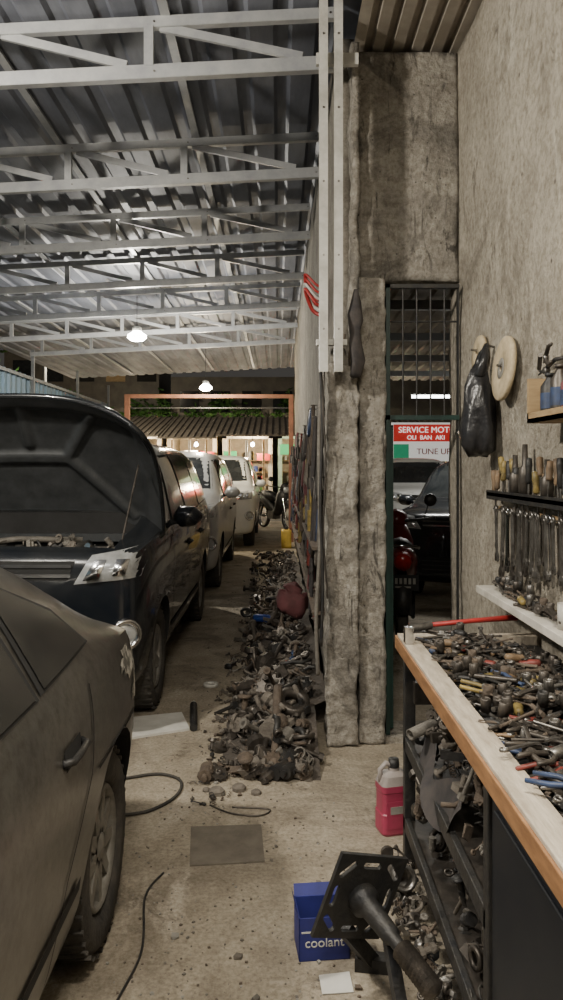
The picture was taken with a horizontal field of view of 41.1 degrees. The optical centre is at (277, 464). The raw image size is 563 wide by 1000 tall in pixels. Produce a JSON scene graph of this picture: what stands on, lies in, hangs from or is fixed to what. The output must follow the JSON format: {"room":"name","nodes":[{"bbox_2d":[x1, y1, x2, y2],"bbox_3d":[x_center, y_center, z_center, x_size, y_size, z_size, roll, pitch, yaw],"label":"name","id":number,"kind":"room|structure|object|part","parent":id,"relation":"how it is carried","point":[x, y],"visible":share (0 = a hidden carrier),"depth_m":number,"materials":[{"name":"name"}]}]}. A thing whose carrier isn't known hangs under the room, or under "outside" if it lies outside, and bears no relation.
{"room":"auto repair garage","nodes":[
{"label":"auto repair garage","id":0,"kind":"room"},
{"bbox_2d":[0,367,106,406],"bbox_3d":[-4.330,-0.025,8.300,0.040,3.050,21.600,0,0,0],"label":"wall","id":1,"kind":"structure","parent":0,"point":[9,383],"depth_m":12.72,"materials":[{"name":"metal"}]},
{"bbox_2d":[0,0,361,378],"bbox_3d":[-2.320,-2.344,8.250,5.760,0.309,21.500,0,0,0],"label":"ceiling","id":2,"kind":"structure","parent":0,"point":[290,103],"depth_m":5.99,"materials":[{"name":"metal"}]},
{"bbox_2d":[4,294,132,373],"bbox_3d":[-3.600,-2.255,8.250,0.050,0.018,20.500,0,0,0],"label":"batten","id":3,"kind":"object","parent":2,"relation":"attached to","point":[6,295],"visible":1,"depth_m":12.56,"materials":[{"name":"metal"}]},
{"bbox_2d":[0,216,173,371],"bbox_3d":[-2.600,-2.305,8.250,0.050,0.018,20.500,0,0,0],"label":"batten","id":4,"kind":"object","parent":2,"relation":"attached to","point":[12,229],"visible":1,"depth_m":9.09,"materials":[{"name":"metal"}]},
{"bbox_2d":[0,48,213,369],"bbox_3d":[-1.600,-2.355,8.250,0.050,0.018,20.500,0,0,0],"label":"batten","id":5,"kind":"object","parent":2,"relation":"attached to","point":[4,62],"visible":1,"depth_m":5.46,"materials":[{"name":"metal"}]},
{"bbox_2d":[0,307,297,342],"bbox_3d":[-2.000,-2.164,11.520,4.604,0.562,0.051,0,0,0],"label":"roof truss","id":6,"kind":"object","parent":2,"relation":"attached to","point":[281,324],"visible":0.9,"depth_m":11.50,"materials":[{"name":"metal"}]},
{"bbox_2d":[0,282,300,321],"bbox_3d":[-2.000,-2.164,10.020,4.604,0.562,0.051,0,0,0],"label":"roof truss","id":7,"kind":"object","parent":2,"relation":"attached to","point":[283,303],"visible":1,"depth_m":10.00,"materials":[{"name":"metal"}]},
{"bbox_2d":[127,326,146,340],"bbox_3d":[-1.880,-1.955,10.000,0.260,0.610,0.260,0,0,0],"label":"lamp","id":8,"kind":"object","parent":7,"relation":"hanging from","point":[136,334],"visible":1,"depth_m":9.93,"materials":[{"name":"white paint"}]},
{"bbox_2d":[0,249,304,294],"bbox_3d":[-2.000,-2.164,8.520,4.604,0.562,0.051,0,0,0],"label":"roof truss","id":9,"kind":"object","parent":2,"relation":"attached to","point":[201,279],"visible":0.95,"depth_m":8.50,"materials":[{"name":"metal"}]},
{"bbox_2d":[0,203,309,255],"bbox_3d":[-2.000,-2.164,7.019,4.604,0.562,0.051,0,0,0],"label":"roof truss","id":10,"kind":"object","parent":2,"relation":"attached to","point":[284,234],"visible":1,"depth_m":7.00,"materials":[{"name":"metal"}]},
{"bbox_2d":[0,132,318,194],"bbox_3d":[-2.000,-2.164,5.519,4.604,0.562,0.051,0,0,0],"label":"roof truss","id":11,"kind":"object","parent":2,"relation":"attached to","point":[288,171],"visible":0.99,"depth_m":5.50,"materials":[{"name":"metal"}]},
{"bbox_2d":[30,330,294,356],"bbox_3d":[-2.000,-2.164,13.020,4.604,0.562,0.051,0,0,0],"label":"roof truss","id":12,"kind":"object","parent":2,"relation":"attached to","point":[130,348],"visible":0.51,"depth_m":13.00,"materials":[{"name":"metal"}]},
{"bbox_2d":[0,7,333,89],"bbox_3d":[-2.000,-2.164,4.019,4.604,0.562,0.051,0,0,0],"label":"roof truss","id":13,"kind":"object","parent":2,"relation":"attached to","point":[290,62],"visible":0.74,"depth_m":4.00,"materials":[{"name":"metal"}]},
{"bbox_2d":[199,339,211,390],"bbox_3d":[-1.340,-1.850,13.900,0.240,0.960,0.240,0,0,0],"label":"lamp","id":14,"kind":"object","parent":2,"relation":"hanging from","point":[205,387],"visible":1,"depth_m":13.86,"materials":[{"name":"white paint"}]},
{"bbox_2d":[157,0,254,367],"bbox_3d":[-0.600,-2.405,8.250,0.050,0.018,20.500,0,0,0],"label":"batten","id":15,"kind":"object","parent":2,"relation":"attached to","point":[163,5],"visible":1,"depth_m":5.24,"materials":[{"name":"metal"}]},
{"bbox_2d":[319,0,327,372],"bbox_3d":[0.235,-1.460,3.877,0.044,1.960,0.047,0,0,0],"label":"steel post","id":16,"kind":"object","parent":2,"relation":"attached to","point":[323,4],"visible":1,"depth_m":3.86,"materials":[{"name":"white metal"}]},
{"bbox_2d":[316,53,358,345],"bbox_3d":[0.310,-1.387,3.925,0.220,1.525,0.040,0,0,0],"label":"bracket","id":17,"kind":"object","parent":16,"relation":"attached to","point":[349,59],"visible":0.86,"depth_m":3.91,"materials":[{"name":"white metal"}]},
{"bbox_2d":[347,288,364,376],"bbox_3d":[0.405,-0.693,3.920,0.092,0.467,0.098,0,0,29],"label":"bundle","id":18,"kind":"object","parent":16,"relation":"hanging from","point":[356,324],"visible":1,"depth_m":3.89,"materials":[{"name":"fabric"}]},
{"bbox_2d":[334,0,342,372],"bbox_3d":[0.312,-1.460,3.877,0.044,1.960,0.047,0,0,0],"label":"steel post","id":19,"kind":"object","parent":2,"relation":"attached to","point":[338,4],"visible":1,"depth_m":3.86,"materials":[{"name":"white metal"}]},
{"bbox_2d":[39,521,462,999],"bbox_3d":[0.300,1.500,8.500,11.400,0.001,23.000,0,0,0],"label":"floor","id":20,"kind":"structure","parent":0,"point":[348,774],"depth_m":2.95,"materials":[{"name":"concrete"}]},
{"bbox_2d":[0,350,109,407],"bbox_3d":[-4.265,-0.250,8.425,0.070,3.500,20.850,0,0,0],"label":"fence posts","id":21,"kind":"object","parent":20,"relation":"on","point":[32,378],"visible":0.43,"depth_m":13.70,"materials":[{"name":"grey metal"}]},
{"bbox_2d":[0,567,134,999],"bbox_3d":[-1.360,0.804,0.867,2.075,1.396,4.361,0,0,0],"label":"sedan","id":22,"kind":"object","parent":20,"relation":"on","point":[67,676],"visible":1,"depth_m":1.82,"materials":[{"name":"grey paint"}]},
{"bbox_2d":[0,393,209,708],"bbox_3d":[-1.550,0.540,6.051,2.047,1.923,4.254,0,0,0],"label":"suv","id":23,"kind":"object","parent":20,"relation":"on","point":[110,523],"visible":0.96,"depth_m":4.70,"materials":[{"name":"black paint"}]},
{"bbox_2d":[125,772,182,815],"bbox_3d":[-0.690,1.491,3.386,0.549,0.014,0.403,0,0,-18],"label":"air hose","id":24,"kind":"object","parent":20,"relation":"on","point":[155,773],"visible":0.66,"depth_m":3.42,"materials":[{"name":"rubber"}]},
{"bbox_2d":[132,712,189,738],"bbox_3d":[-0.710,1.494,4.300,0.379,0.012,0.342,0,0,-17],"label":"board","id":25,"kind":"object","parent":20,"relation":"on","point":[158,724],"visible":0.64,"depth_m":4.29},
{"bbox_2d":[116,804,270,999],"bbox_3d":[-0.365,1.495,2.515,0.277,0.008,1.617,0,0,15],"label":"cable","id":26,"kind":"object","parent":20,"relation":"on","point":[215,807],"visible":1,"depth_m":2.60,"materials":[{"name":"black rubber"}]},
{"bbox_2d":[190,701,197,731],"bbox_3d":[-0.500,1.478,4.440,0.044,0.044,0.443,0,0,-6],"label":"tube","id":27,"kind":"object","parent":20,"relation":"on","point":[193,705],"visible":1,"depth_m":4.35,"materials":[{"name":"black metal"}]},
{"bbox_2d":[124,394,292,541],"bbox_3d":[-1.340,0.065,14.610,3.280,2.870,0.140,0,0,0],"label":"frame","id":28,"kind":"object","parent":20,"relation":"on","point":[127,397],"visible":0.79,"depth_m":14.55,"materials":[{"name":"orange metal"}]},
{"bbox_2d":[180,451,239,586],"bbox_3d":[-1.520,0.651,10.651,2.047,1.702,4.254,0,0,0],"label":"minivan","id":29,"kind":"object","parent":20,"relation":"on","point":[214,476],"visible":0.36,"depth_m":9.77,"materials":[{"name":"paint"}]},
{"bbox_2d":[204,681,217,687],"bbox_3d":[-0.455,1.490,5.090,0.100,0.020,0.100,0,0,0],"label":"ring","id":30,"kind":"object","parent":20,"relation":"on","point":[209,684],"visible":1,"depth_m":5.06,"materials":[{"name":"silver metal"}]},
{"bbox_2d":[190,824,264,866],"bbox_3d":[-0.200,1.497,2.965,0.291,0.006,0.302,0,0,-6],"label":"sheet metal offcut","id":31,"kind":"object","parent":20,"relation":"on","point":[222,844],"visible":1,"depth_m":2.94,"materials":[{"name":"grey metal"}]},
{"bbox_2d":[217,455,265,544],"bbox_3d":[-1.250,0.651,15.401,2.047,1.702,4.254,0,0,0],"label":"minivan","id":32,"kind":"object","parent":20,"relation":"on","point":[241,469],"visible":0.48,"depth_m":14.00,"materials":[{"name":"paint"}]},
{"bbox_2d":[81,577,426,999],"bbox_3d":[-0.110,1.485,6.094,1.370,0.030,8.019,0,0,0],"label":"debris","id":33,"kind":"object","parent":20,"relation":"on","point":[239,788],"visible":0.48,"depth_m":2.78,"materials":[{"name":"metal"}]},
{"bbox_2d":[189,549,324,805],"bbox_3d":[-0.073,1.380,8.005,0.705,0.362,9.430,0,0,0],"label":"heap","id":34,"kind":"object","parent":20,"relation":"on","point":[271,730],"visible":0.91,"depth_m":4.29,"materials":[{"name":"metal"}]},
{"bbox_2d":[253,614,269,621],"bbox_3d":[-0.125,1.370,6.698,0.190,0.068,0.070,0,0,21],"label":"spray can","id":35,"kind":"object","parent":34,"relation":"on","point":[258,617],"visible":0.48,"depth_m":6.68,"materials":[{"name":"metal"}]},
{"bbox_2d":[274,584,307,614],"bbox_3d":[0.122,1.132,6.297,0.281,0.256,0.283,0,0,23],"label":"plastic sack","id":36,"kind":"object","parent":34,"relation":"on","point":[291,600],"visible":0.98,"depth_m":6.23,"materials":[{"name":"red plastic"}]},
{"bbox_2d":[258,476,288,528],"bbox_3d":[-0.061,0.881,17.620,0.720,1.242,1.871,0,0,-29],"label":"motorcycle","id":37,"kind":"object","parent":20,"relation":"on","point":[276,505],"visible":0.79,"depth_m":17.50,"materials":[{"name":"metal"}]},
{"bbox_2d":[281,527,291,547],"bbox_3d":[0.149,1.313,13.626,0.196,0.387,0.264,0,0,0],"label":"jerry can","id":38,"kind":"object","parent":20,"relation":"on","point":[286,534],"visible":0.98,"depth_m":13.50,"materials":[{"name":"plastic"}]},
{"bbox_2d":[291,881,349,961],"bbox_3d":[0.129,1.420,2.338,0.166,0.160,0.143,0,0,-6],"label":"carton","id":39,"kind":"object","parent":20,"relation":"on","point":[308,897],"visible":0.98,"depth_m":2.27,"materials":[{"name":"blue cardboard"}]},
{"bbox_2d":[319,971,353,994],"bbox_3d":[0.168,1.495,2.165,0.094,0.006,0.080,0,0,-6],"label":"paper slip","id":40,"kind":"object","parent":20,"relation":"on","point":[333,983],"visible":1,"depth_m":2.16,"materials":[{"name":"white paper"}]},
{"bbox_2d":[323,334,361,746],"bbox_3d":[0.346,0.402,4.080,0.206,2.224,0.244,0,0,0],"label":"concrete pillar","id":41,"kind":"structure","parent":20,"relation":"on","point":[342,521],"depth_m":3.98,"materials":[{"name":"concrete"}]},
{"bbox_2d":[314,372,328,674],"bbox_3d":[0.227,0.275,3.939,0.076,1.651,0.044,0,0,0],"label":"cables","id":42,"kind":"object","parent":41,"relation":"attached to","point":[321,559],"visible":0.94,"depth_m":3.92,"materials":[{"name":"black metal"}]},
{"bbox_2d":[356,278,386,744],"bbox_3d":[0.505,0.247,4.109,0.166,2.510,0.203,0,0,0],"label":"concrete door pillar","id":43,"kind":"object","parent":20,"relation":"on","point":[372,410],"visible":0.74,"depth_m":4.02,"materials":[{"name":"grey concrete"}]},
{"bbox_2d":[310,851,442,999],"bbox_3d":[0.316,1.288,2.048,0.312,0.425,0.441,0,0,-37],"label":"plate stand","id":44,"kind":"object","parent":20,"relation":"on","point":[361,891],"visible":1,"depth_m":2.10,"materials":[{"name":"black metal"}]},
{"bbox_3d":[0.235,1.230,2.140,0.304,0.310,0.054,0,0,-29],"label":"slotted plate","id":45,"kind":"part","parent":44,"relation":"part of","materials":[{"name":"black metal"}]},
{"bbox_2d":[375,756,402,836],"bbox_3d":[0.474,1.353,3.078,0.138,0.295,0.104,0,0,-14],"label":"canister","id":46,"kind":"object","parent":20,"relation":"on","point":[388,781],"visible":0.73,"depth_m":3.03,"materials":[{"name":"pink plastic"}]},
{"bbox_2d":[393,493,436,652],"bbox_3d":[1.057,0.881,6.577,0.720,1.242,1.871,0,0,7],"label":"motorcycle","id":47,"kind":"object","parent":20,"relation":"on","point":[405,561],"visible":0.69,"depth_m":5.81,"materials":[{"name":"metal"}]},
{"bbox_2d":[393,458,442,509],"bbox_3d":[2.800,0.677,15.701,2.047,1.651,4.254,0,0,0],"label":"hatchback","id":48,"kind":"object","parent":20,"relation":"on","point":[410,475],"visible":0.07,"depth_m":14.77,"materials":[{"name":"paint"}]},
{"bbox_2d":[391,423,450,460],"bbox_3d":[3.950,0.190,19.810,1.900,2.620,0.120,0,0,0],"label":"banner sign","id":49,"kind":"object","parent":20,"relation":"on","point":[410,440],"visible":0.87,"depth_m":19.78,"materials":[{"name":"metal"}]},
{"bbox_2d":[398,461,449,592],"bbox_3d":[2.767,0.711,9.848,2.047,1.582,4.254,0,0,22],"label":"hatchback","id":50,"kind":"object","parent":20,"relation":"on","point":[433,536],"visible":0.23,"depth_m":8.09,"materials":[{"name":"paint"}]},
{"bbox_2d":[395,633,562,999],"bbox_3d":[0.705,1.071,1.712,0.550,0.858,2.323,0,0,0],"label":"workbench","id":51,"kind":"object","parent":20,"relation":"on","point":[485,843],"visible":0.87,"depth_m":1.86,"materials":[{"name":"brown wood"}]},
{"bbox_2d":[403,615,517,643],"bbox_3d":[0.673,0.602,2.770,0.471,0.077,0.052,0,0,-18],"label":"hammer","id":52,"kind":"object","parent":51,"relation":"on","point":[408,630],"visible":0.94,"depth_m":2.75,"materials":[{"name":"metal"}]},
{"bbox_2d":[415,622,562,816],"bbox_3d":[0.699,0.625,1.761,0.511,0.133,2.154,0,0,0],"label":"tools","id":53,"kind":"object","parent":51,"relation":"on","point":[524,687],"visible":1,"depth_m":2.02,"materials":[{"name":"metal"}]},
{"bbox_2d":[294,40,353,682],"bbox_3d":[0.375,-0.442,9.302,0.136,3.898,10.221,0,0,0],"label":"wall","id":54,"kind":"structure","parent":0,"point":[307,332],"depth_m":5.92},
{"bbox_2d":[290,396,326,628],"bbox_3d":[0.239,0.297,8.339,0.141,1.510,8.131,0,0,0],"label":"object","id":55,"kind":"object","parent":54,"relation":"attached to","point":[303,457],"visible":0.94,"depth_m":5.60,"materials":[{"name":"rubber"}]},
{"bbox_2d":[303,273,318,316],"bbox_3d":[0.235,-1.058,4.695,0.136,0.278,0.120,0,0,25],"label":"ribbon","id":56,"kind":"object","parent":54,"relation":"attached to","point":[311,298],"visible":0.66,"depth_m":4.67,"materials":[{"name":"red fabric"}]},
{"bbox_2d":[347,42,360,349],"bbox_3d":[0.421,-1.472,4.163,0.076,1.685,0.149,0,0,0],"label":"concrete wall edge","id":57,"kind":"object","parent":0,"point":[353,75],"depth_m":4.10,"materials":[{"name":"grey concrete"}]},
{"bbox_2d":[385,721,437,742],"bbox_3d":[0.790,1.482,4.170,0.420,0.035,0.260,0,0,0],"label":"threshold","id":58,"kind":"object","parent":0,"point":[396,733],"depth_m":4.09,"materials":[{"name":"beige concrete"}]},
{"bbox_2d":[384,289,450,380],"bbox_3d":[3.250,-1.815,10.225,5.600,0.030,11.550,0,0,0],"label":"ceiling","id":59,"kind":"structure","parent":0,"point":[395,294],"depth_m":10.05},
{"bbox_2d":[384,333,449,340],"bbox_3d":[3.150,-1.710,10.035,5.400,0.100,0.070,0,0,0],"label":"ceiling beam","id":60,"kind":"structure","parent":59,"relation":"attached to","point":[393,336],"depth_m":10.00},
{"bbox_2d":[384,355,449,361],"bbox_3d":[3.150,-1.710,12.035,5.400,0.100,0.070,0,0,0],"label":"ceiling beam","id":61,"kind":"structure","parent":59,"relation":"attached to","point":[393,358],"depth_m":12.00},
{"bbox_2d":[390,371,449,376],"bbox_3d":[3.150,-1.710,14.035,5.400,0.100,0.070,0,0,0],"label":"ceiling beam","id":62,"kind":"structure","parent":59,"relation":"attached to","point":[392,373],"depth_m":14.00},
{"bbox_2d":[390,300,450,310],"bbox_3d":[3.150,-1.710,8.035,5.400,0.100,0.070,0,0,0],"label":"ceiling beam","id":63,"kind":"structure","parent":59,"relation":"attached to","point":[395,305],"depth_m":8.00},
{"bbox_2d":[355,0,480,52],"bbox_3d":[0.860,-2.342,0.925,0.880,0.035,6.850,0,0,0],"label":"ceiling","id":64,"kind":"structure","parent":0,"point":[383,25],"depth_m":3.98,"materials":[{"name":"beige metal"}]},
{"bbox_2d":[410,392,449,397],"bbox_3d":[1.950,-0.985,9.000,0.721,0.370,0.050,0,0,0],"label":"lamp","id":65,"kind":"object","parent":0,"point":[412,394],"visible":0.43,"depth_m":8.99,"materials":[{"name":"white paint"}]},
{"bbox_2d":[449,0,562,662],"bbox_3d":[1.079,-0.402,0.932,0.192,3.825,6.882,0,0,0],"label":"wall","id":66,"kind":"structure","parent":0,"point":[510,221],"depth_m":3.26,"materials":[{"name":"paint"}]},
{"bbox_2d":[383,425,392,727],"bbox_3d":[0.616,0.615,4.375,0.038,1.670,0.490,0,0,0],"label":"door","id":67,"kind":"structure","parent":66,"relation":"in","point":[391,426],"depth_m":4.13,"materials":[{"name":"metal"}]},
{"bbox_2d":[358,51,458,284],"bbox_3d":[0.722,-1.657,4.252,0.580,1.284,0.200,0,0,0],"label":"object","id":68,"kind":"structure","parent":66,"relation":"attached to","point":[409,116],"depth_m":4.16,"materials":[{"name":"grey concrete"}]},
{"bbox_2d":[385,284,458,734],"bbox_3d":[0.784,0.240,4.080,0.398,2.440,0.040,0,0,0],"label":"door","id":69,"kind":"structure","parent":66,"relation":"in","point":[388,287],"depth_m":4.06,"materials":[{"name":"green paint"}]},
{"bbox_2d":[458,343,495,457],"bbox_3d":[0.909,-0.296,3.426,0.168,0.523,0.168,0,0,19],"label":"plastic bag","id":70,"kind":"object","parent":66,"relation":"attached to","point":[476,429],"visible":1,"depth_m":3.37,"materials":[{"name":"plastic"}]},
{"bbox_2d":[470,335,486,366],"bbox_3d":[0.955,-0.530,3.580,0.072,0.179,0.180,0,0,0],"label":"disc","id":71,"kind":"object","parent":66,"relation":"attached to","point":[481,340],"visible":0.54,"depth_m":3.58,"materials":[{"name":"metal"}]},
{"bbox_2d":[492,336,516,400],"bbox_3d":[0.960,-0.410,3.190,0.062,0.276,0.276,0,0,0],"label":"disc","id":72,"kind":"object","parent":66,"relation":"attached to","point":[505,360],"visible":1,"depth_m":3.14,"materials":[{"name":"metal"}]},
{"bbox_2d":[476,585,562,648],"bbox_3d":[0.915,0.573,1.960,0.130,0.115,2.520,0,0,0],"label":"shelf board","id":73,"kind":"object","parent":66,"relation":"attached to","point":[546,626],"visible":0.61,"depth_m":2.61,"materials":[{"name":"white wood"}]},
{"bbox_2d":[486,444,562,523],"bbox_3d":[0.955,0.080,2.700,0.050,0.321,1.300,0,0,0],"label":"rack","id":74,"kind":"object","parent":66,"relation":"attached to","point":[519,480],"visible":0.98,"depth_m":2.85,"materials":[{"name":"black metal"}]},
{"bbox_2d":[527,379,562,422],"bbox_3d":[0.925,-0.233,2.360,0.110,0.175,0.520,0,0,0],"label":"wall box","id":75,"kind":"object","parent":66,"relation":"attached to","point":[534,415],"visible":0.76,"depth_m":2.60,"materials":[{"name":"brown wood"}]},
{"bbox_2d":[540,363,562,410],"bbox_3d":[0.922,-0.246,2.405,0.066,0.170,0.331,0,0,0],"label":"bottles","id":76,"kind":"object","parent":75,"relation":"in","point":[551,390],"visible":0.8,"depth_m":2.45,"materials":[{"name":"blue plastic"}]},
{"bbox_2d":[537,342,562,375],"bbox_3d":[0.958,-0.360,2.672,0.073,0.120,0.262,0,0,0],"label":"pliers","id":77,"kind":"object","parent":66,"relation":"attached to","point":[546,369],"visible":0.92,"depth_m":2.65,"materials":[{"name":"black metal"}]},
{"label":"outside","id":78,"kind":"structure","parent":0,"visible":0},
{"bbox_2d":[260,508,288,520],"bbox_3d":[0.000,1.520,32.500,60.000,0.001,25.000,0,0,0],"label":"ground","id":79,"kind":"structure","parent":78,"point":[264,510],"depth_m":21.31,"materials":[{"name":"concrete"}]},
{"bbox_2d":[43,366,46,381],"bbox_3d":[-6.440,-1.345,22.500,1.240,5.690,0.351,0,0,0],"label":"street lamp","id":80,"kind":"object","parent":79,"relation":"on","point":[44,368],"visible":0.02,"depth_m":22.45,"materials":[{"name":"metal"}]},
{"bbox_2d":[68,388,294,416],"bbox_3d":[-3.027,-0.862,30.943,12.288,4.724,1.004,0,0,0],"label":"shrub","id":81,"kind":"object","parent":79,"relation":"on","point":[212,413],"visible":0.24,"depth_m":30.85,"materials":[{"name":"green plant"}]},
{"bbox_2d":[4,351,449,493],"bbox_3d":[-1.000,-1.900,33.220,42.000,6.800,3.560,0,0,0],"label":"building","id":82,"kind":"structure","parent":79,"relation":"on","point":[95,388],"depth_m":31.50,"materials":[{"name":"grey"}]},
{"bbox_2d":[130,416,450,507],"bbox_3d":[-1.000,-0.227,27.790,24.200,3.454,4.431,0,0,0],"label":"shop","id":83,"kind":"structure","parent":79,"relation":"on","point":[228,436],"depth_m":27.74,"materials":[{"name":"brown wood"}]}
]}

